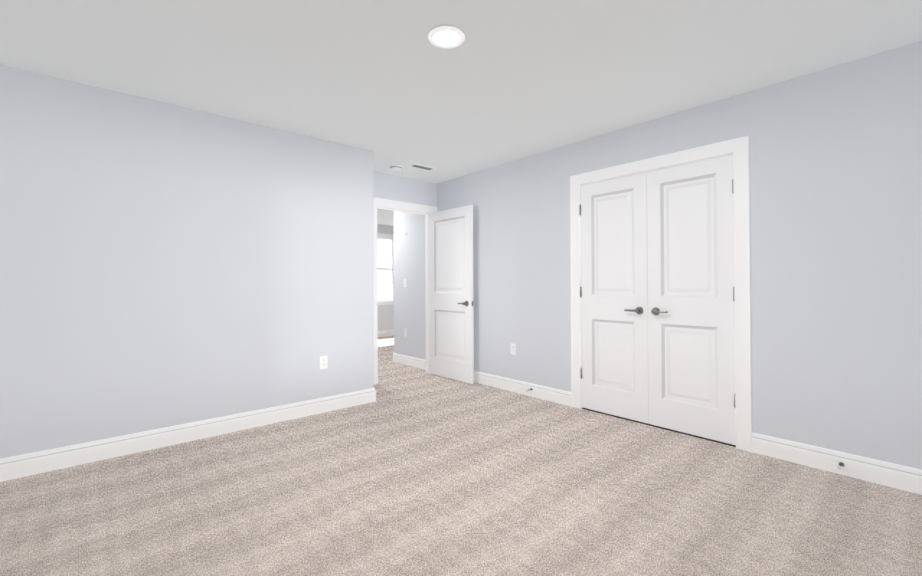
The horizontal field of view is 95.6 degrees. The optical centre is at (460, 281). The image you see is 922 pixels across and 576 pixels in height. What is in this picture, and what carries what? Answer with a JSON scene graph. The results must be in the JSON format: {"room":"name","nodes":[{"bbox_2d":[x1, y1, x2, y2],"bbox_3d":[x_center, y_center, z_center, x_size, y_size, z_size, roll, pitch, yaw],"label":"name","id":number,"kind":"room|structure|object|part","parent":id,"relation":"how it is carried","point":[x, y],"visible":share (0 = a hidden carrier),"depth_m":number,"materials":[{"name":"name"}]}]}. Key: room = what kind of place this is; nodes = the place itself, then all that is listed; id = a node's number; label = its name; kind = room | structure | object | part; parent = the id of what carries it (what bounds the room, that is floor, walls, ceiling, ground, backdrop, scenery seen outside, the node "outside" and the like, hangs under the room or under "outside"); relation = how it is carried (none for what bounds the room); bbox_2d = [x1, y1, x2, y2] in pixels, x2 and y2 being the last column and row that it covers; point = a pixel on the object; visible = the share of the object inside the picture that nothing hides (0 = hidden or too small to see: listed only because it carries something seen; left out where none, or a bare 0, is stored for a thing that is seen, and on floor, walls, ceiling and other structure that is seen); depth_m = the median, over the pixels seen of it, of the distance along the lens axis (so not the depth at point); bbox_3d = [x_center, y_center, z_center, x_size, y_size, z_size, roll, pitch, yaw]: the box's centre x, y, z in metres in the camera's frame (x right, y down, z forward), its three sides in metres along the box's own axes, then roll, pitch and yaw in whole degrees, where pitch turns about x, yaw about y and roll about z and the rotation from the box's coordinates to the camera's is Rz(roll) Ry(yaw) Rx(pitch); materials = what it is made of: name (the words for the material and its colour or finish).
{"room":"empty bedroom","nodes":[
{"label":"empty bedroom","id":0,"kind":"room"},
{"bbox_2d":[0,64,373,458],"bbox_3d":[-2.405,-0.052,2.785,4.040,2.440,0.120,0,-1,-42],"label":"wall","id":1,"kind":"structure","parent":0,"point":[163,265],"depth_m":2.97,"materials":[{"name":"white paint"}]},
{"bbox_2d":[0,388,374,481],"bbox_3d":[-1.810,1.103,3.210,2.583,0.131,0.015,0,-1,-42],"label":"baseboard","id":2,"kind":"structure","parent":1,"relation":"attached to","point":[24,465],"depth_m":2.95,"materials":[{"name":"white paint"}]},
{"bbox_2d":[320,356,327,368],"bbox_3d":[-1.226,0.727,3.736,0.070,0.115,0.008,0,-1,-42],"label":"outlet","id":3,"kind":"object","parent":1,"relation":"attached to","point":[323,362],"visible":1,"depth_m":3.73,"materials":[{"name":"white plastic"}]},
{"bbox_2d":[377,224,393,330],"bbox_3d":[-2.021,-0.011,8.922,4.920,2.440,0.120,0,-1,-42],"label":"wall","id":4,"kind":"structure","parent":0,"point":[385,317],"depth_m":9.16,"materials":[{"name":"white paint"}]},
{"bbox_2d":[377,233,393,304],"bbox_3d":[-1.826,-0.261,9.034,1.080,1.560,0.125,0,-1,-42],"label":"window","id":5,"kind":"structure","parent":4,"relation":"in","point":[387,301],"depth_m":9.26,"materials":[{"name":"white paint"}]},
{"bbox_2d":[378,330,393,336],"bbox_3d":[-1.971,1.143,8.864,4.680,0.131,0.015,0,-1,-42],"label":"baseboard","id":6,"kind":"structure","parent":4,"relation":"attached to","point":[385,333],"depth_m":9.15,"materials":[{"name":"white paint"}]},
{"bbox_2d":[373,171,436,206],"bbox_3d":[-0.829,-0.043,5.015,1.277,2.440,0.120,0,-1,-42],"label":"wall","id":7,"kind":"structure","parent":0,"point":[396,188],"depth_m":5.07,"materials":[{"name":"white paint"}]},
{"bbox_2d":[373,197,436,383],"bbox_3d":[-0.712,0.109,5.113,0.968,2.135,0.154,0,-1,-42],"label":"door frame","id":8,"kind":"structure","parent":7,"relation":"attached to","point":[381,202],"depth_m":5.03,"materials":[{"name":"white paint"}]},
{"bbox_2d":[429,205,473,383],"bbox_3d":[-0.133,0.150,5.024,0.156,2.024,0.791,0,-1,-42],"label":"door leaf","id":9,"kind":"structure","parent":7,"relation":"in","point":[451,325],"depth_m":4.97,"materials":[{"name":"white paint"}]},
{"bbox_3d":[0.069,0.255,4.796,0.156,0.064,0.183,0,-1,-42],"label":"handle","id":10,"kind":"part","parent":9,"relation":"part of","materials":[{"name":"grey metal"}]},
{"bbox_2d":[0,336,921,575],"bbox_3d":[-0.589,1.221,4.351,8.840,0.100,8.840,0,-1,-42],"label":"floor","id":11,"kind":"structure","parent":0,"point":[412,471],"depth_m":2.16,"materials":[{"name":"carpet"}]},
{"bbox_2d":[582,408,735,446],"bbox_3d":[1.763,1.155,3.582,0.696,0.003,1.815,0,-1,-42],"label":"door gap","id":12,"kind":"object","parent":11,"relation":"on","point":[662,428],"visible":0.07,"depth_m":3.27,"materials":[{"name":"grey"}]},
{"bbox_2d":[0,0,921,225],"bbox_3d":[-0.599,-1.329,4.369,8.840,0.120,8.840,0,-1,-42],"label":"ceiling","id":13,"kind":"structure","parent":0,"point":[387,83],"depth_m":2.41,"materials":[{"name":"white paint"}]},
{"bbox_2d":[390,165,401,170],"bbox_3d":[-0.718,-1.246,4.611,0.136,0.041,0.136,0,-1,-42],"label":"smoke detector","id":14,"kind":"object","parent":13,"relation":"attached to","point":[395,167],"visible":1,"depth_m":4.57,"materials":[{"name":"white plastic"}]},
{"bbox_2d":[409,163,435,170],"bbox_3d":[-0.431,-1.264,4.635,0.290,0.007,0.120,0,-1,-42],"label":"ceiling vent","id":15,"kind":"object","parent":13,"relation":"in","point":[418,166],"visible":0.98,"depth_m":4.63,"materials":[{"name":"white plastic"}]},
{"bbox_2d":[428,25,464,47],"bbox_3d":[-0.076,-1.279,2.192,0.198,0.014,0.198,0,-1,-42],"label":"recessed light","id":16,"kind":"object","parent":13,"relation":"in","point":[446,36],"visible":1,"depth_m":2.18,"materials":[{"name":"white plastic"}]},
{"bbox_2d":[394,41,921,469],"bbox_3d":[1.054,-0.059,3.944,0.120,2.440,6.030,0,-1,-42],"label":"wall","id":17,"kind":"structure","parent":0,"point":[835,163],"depth_m":2.65,"materials":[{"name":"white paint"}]},
{"bbox_2d":[393,353,425,369],"bbox_3d":[-0.697,1.116,5.814,0.015,0.131,0.889,0,-1,-42],"label":"baseboard","id":18,"kind":"structure","parent":17,"relation":"attached to","point":[410,361],"depth_m":5.82,"materials":[{"name":"white paint"}]},
{"bbox_2d":[511,343,515,354],"bbox_3d":[0.549,0.716,4.416,0.008,0.115,0.070,0,-1,-42],"label":"outlet","id":19,"kind":"object","parent":17,"relation":"attached to","point":[513,349],"visible":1,"depth_m":4.41,"materials":[{"name":"white plastic"}]},
{"bbox_2d":[474,371,570,406],"bbox_3d":[0.363,1.104,4.619,0.015,0.131,2.004,0,-1,-42],"label":"baseboard","id":20,"kind":"structure","parent":17,"relation":"attached to","point":[558,396],"depth_m":4.28,"materials":[{"name":"white paint"}]},
{"bbox_2d":[580,204,581,378],"bbox_3d":[1.094,0.093,3.810,0.013,1.592,0.013,0,-1,-42],"label":"left closet door hinges","id":21,"kind":"object","parent":17,"relation":"attached to","point":[580,289],"visible":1,"depth_m":3.81,"materials":[{"name":"silver metal"}]},
{"bbox_2d":[581,172,648,423],"bbox_3d":[1.290,0.134,3.578,0.096,2.024,0.603,0,-1,-42],"label":"closet door","id":22,"kind":"structure","parent":17,"relation":"in","point":[614,279],"depth_m":3.57,"materials":[{"name":"white paint"}]},
{"bbox_3d":[1.409,0.239,3.417,0.060,0.064,0.138,0,-1,-42],"label":"handle","id":23,"kind":"part","parent":22,"relation":"part of","materials":[{"name":"grey metal"}]},
{"bbox_2d":[570,136,751,451],"bbox_3d":[1.540,0.126,3.395,0.121,2.060,1.255,0,-1,-42],"label":"door frame","id":24,"kind":"structure","parent":17,"relation":"attached to","point":[580,243],"depth_m":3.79,"materials":[{"name":"white paint"}]},
{"bbox_2d":[647,154,735,444],"bbox_3d":[1.692,0.129,3.125,0.096,2.024,0.603,0,-1,-42],"label":"closet door","id":25,"kind":"structure","parent":17,"relation":"in","point":[691,312],"depth_m":3.11,"materials":[{"name":"white paint"}]},
{"bbox_3d":[1.547,0.238,3.261,0.060,0.064,0.138,0,-1,-42],"label":"handle","id":26,"kind":"part","parent":25,"relation":"part of","materials":[{"name":"grey metal"}]},
{"bbox_2d":[732,180,734,406],"bbox_3d":[1.899,0.084,2.903,0.013,1.592,0.013,0,-1,-42],"label":"right closet door hinges","id":27,"kind":"object","parent":17,"relation":"attached to","point":[733,287],"visible":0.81,"depth_m":2.90,"materials":[{"name":"silver metal"}]},
{"bbox_2d":[751,432,921,494],"bbox_3d":[2.445,1.079,2.272,0.015,0.131,1.461,0,-1,-42],"label":"baseboard","id":28,"kind":"structure","parent":17,"relation":"attached to","point":[898,476],"depth_m":2.48,"materials":[{"name":"white paint"}]},
{"bbox_2d":[838,462,843,469],"bbox_3d":[2.225,1.084,2.450,0.078,0.026,0.026,0,-1,-42],"label":"door stop","id":29,"kind":"object","parent":28,"relation":"attached to","point":[841,464],"visible":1,"depth_m":2.46,"materials":[{"name":"grey metal"}]}
]}

